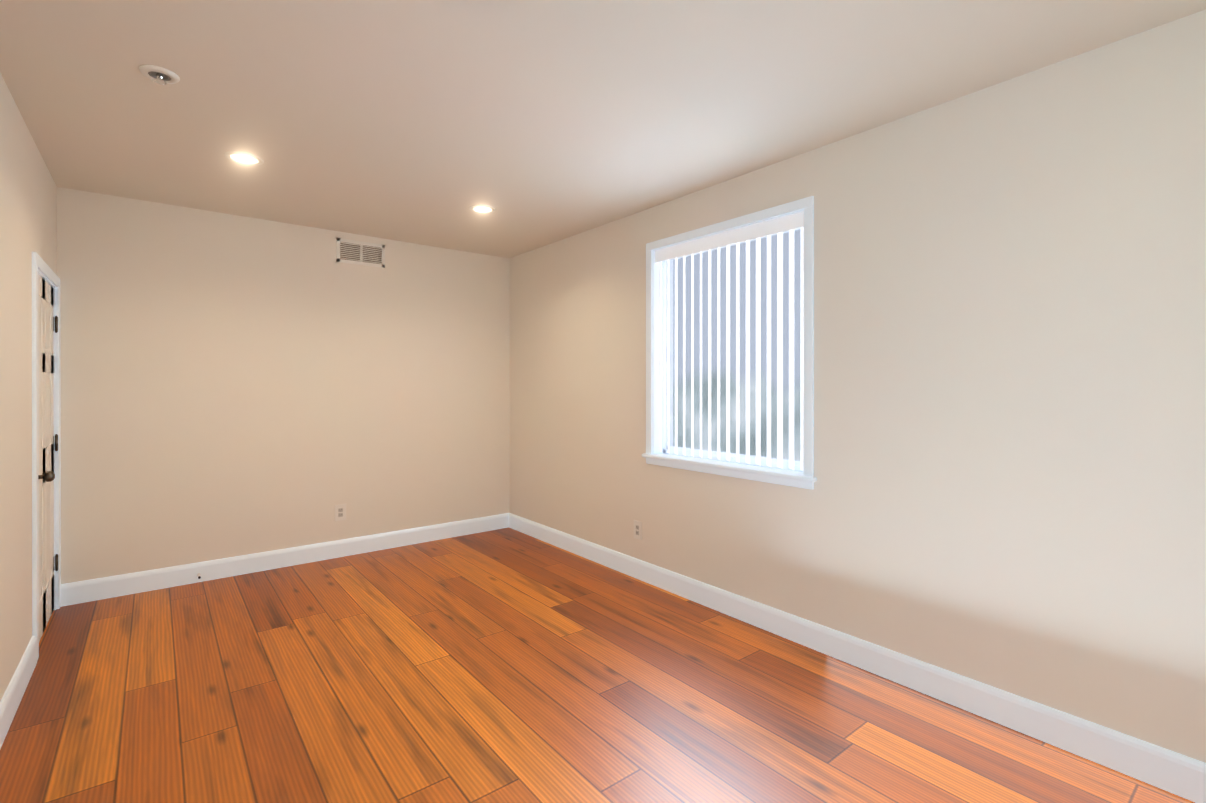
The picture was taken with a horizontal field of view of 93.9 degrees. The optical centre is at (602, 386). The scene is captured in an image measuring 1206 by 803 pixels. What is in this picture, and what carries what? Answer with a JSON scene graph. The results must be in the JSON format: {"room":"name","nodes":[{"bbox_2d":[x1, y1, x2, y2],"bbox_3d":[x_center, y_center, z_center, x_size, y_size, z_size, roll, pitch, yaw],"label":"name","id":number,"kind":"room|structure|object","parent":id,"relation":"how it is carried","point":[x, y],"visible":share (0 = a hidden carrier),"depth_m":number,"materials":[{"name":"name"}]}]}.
{"room":"empty room","nodes":[
{"label":"empty room","id":0,"kind":"room"},
{"bbox_2d":[0,73,56,701],"bbox_3d":[-1.864,0.071,1.393,0.200,2.700,5.539,0,0,-39],"label":"wall","id":1,"kind":"structure","parent":0,"point":[28,206],"depth_m":2.58,"materials":[{"name":"paint"}]},
{"bbox_2d":[0,636,36,748],"bbox_3d":[-1.485,1.352,1.093,0.017,0.140,4.592,0,0,-39],"label":"baseboard","id":2,"kind":"structure","parent":1,"relation":"attached to","point":[12,697],"depth_m":2.48,"materials":[{"name":"white wood"}]},
{"bbox_2d":[32,252,60,659],"bbox_3d":[-3.287,0.363,3.195,0.216,2.108,0.946,0,0,-39],"label":"door frame","id":3,"kind":"structure","parent":1,"relation":"attached to","point":[42,269],"depth_m":2.94,"materials":[{"name":"white wood"}]},
{"bbox_2d":[38,274,57,640],"bbox_3d":[-3.208,0.394,3.265,0.115,2.027,0.814,0,0,-39],"label":"door","id":4,"kind":"structure","parent":1,"relation":"in","point":[46,475],"depth_m":3.31,"materials":[{"name":"white wood"}]},
{"bbox_2d":[57,187,508,583],"bbox_3d":[-2.288,0.065,4.723,3.684,2.700,0.200,0,0,-39],"label":"wall","id":5,"kind":"structure","parent":0,"point":[231,385],"depth_m":4.32,"materials":[{"name":"paint"}]},
{"bbox_2d":[60,513,507,606],"bbox_3d":[-2.238,1.345,4.627,3.240,0.140,0.017,0,0,-39],"label":"baseboard","id":6,"kind":"structure","parent":5,"relation":"attached to","point":[78,592],"depth_m":4.31,"materials":[{"name":"white wood"}]},
{"bbox_2d":[335,504,345,520],"bbox_3d":[-2.179,1.047,4.679,0.088,0.135,0.009,0,0,-39],"label":"electrical outlet","id":7,"kind":"object","parent":5,"relation":"attached to","point":[340,512],"visible":1,"depth_m":4.67,"materials":[{"name":"white plastic"}]},
{"bbox_2d":[336,238,384,267],"bbox_3d":[-2.048,-1.130,4.778,0.392,0.199,0.009,0,0,-39],"label":"air vent","id":8,"kind":"object","parent":5,"relation":"in","point":[359,252],"visible":1,"depth_m":4.77,"materials":[{"name":"white metal"}]},
{"bbox_2d":[0,527,1194,802],"bbox_3d":[-0.501,1.479,2.481,3.684,0.120,5.939,0,0,-39],"label":"floor","id":9,"kind":"structure","parent":0,"point":[506,665],"depth_m":2.50,"materials":[{"name":"brown wood"}]},
{"bbox_2d":[0,0,1205,257],"bbox_3d":[-0.501,-1.341,2.476,3.684,0.120,5.939,0,0,-39],"label":"ceiling","id":10,"kind":"structure","parent":0,"point":[536,124],"depth_m":2.45,"materials":[{"name":"paint"}]},
{"bbox_2d":[139,65,179,84],"bbox_3d":[-1.816,-1.264,2.309,0.132,0.033,0.132,0,0,-39],"label":"sprinkler","id":11,"kind":"object","parent":10,"relation":"attached to","point":[160,75],"visible":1,"depth_m":2.30,"materials":[{"name":"white metal"}]},
{"bbox_2d":[224,151,263,164],"bbox_3d":[-2.014,-1.280,3.164,0.190,0.006,0.190,0,0,-39],"label":"recessed light","id":12,"kind":"object","parent":10,"relation":"in","point":[245,158],"visible":1,"depth_m":3.15,"materials":[{"name":"white metal"}]},
{"bbox_2d":[469,205,495,212],"bbox_3d":[-0.871,-1.281,4.073,0.190,0.006,0.190,0,0,-39],"label":"recessed light","id":13,"kind":"object","parent":10,"relation":"in","point":[482,208],"visible":1,"depth_m":4.06,"materials":[{"name":"white metal"}]},
{"bbox_2d":[509,9,1205,762],"bbox_3d":[0.862,0.067,3.563,0.200,2.700,5.539,0,0,-39],"label":"wall","id":14,"kind":"structure","parent":0,"point":[1007,493],"depth_m":2.45,"materials":[{"name":"paint"}]},
{"bbox_2d":[634,520,641,539],"bbox_3d":[0.256,1.061,4.159,0.009,0.135,0.088,0,0,-39],"label":"electrical outlet","id":15,"kind":"object","parent":14,"relation":"attached to","point":[637,529],"visible":1,"depth_m":4.15,"materials":[{"name":"white plastic"}]},
{"bbox_2d":[642,196,816,488],"bbox_3d":[0.778,-0.236,3.602,0.202,1.586,1.356,0,0,-39],"label":"window","id":16,"kind":"structure","parent":14,"relation":"in","point":[797,463],"depth_m":3.64,"materials":[{"name":"white plastic"}]},
{"bbox_2d":[655,211,802,469],"bbox_3d":[0.765,-0.249,3.598,0.070,1.441,1.206,0,0,-39],"label":"window blinds","id":17,"kind":"object","parent":16,"relation":"attached to","point":[778,226],"visible":0.88,"depth_m":3.47,"materials":[{"name":"white plastic"}]},
{"bbox_2d":[508,513,1205,802],"bbox_3d":[0.778,1.347,3.499,0.017,0.140,5.539,0,0,-39],"label":"baseboard","id":18,"kind":"structure","parent":14,"relation":"attached to","point":[1164,769],"depth_m":2.55,"materials":[{"name":"white wood"}]},
{"label":"outside","id":19,"kind":"structure","parent":0,"visible":0},
{"bbox_2d":[673,229,800,471],"bbox_3d":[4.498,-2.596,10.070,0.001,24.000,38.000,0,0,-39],"label":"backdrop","id":20,"kind":"structure","parent":19,"point":[797,308],"depth_m":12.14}
]}

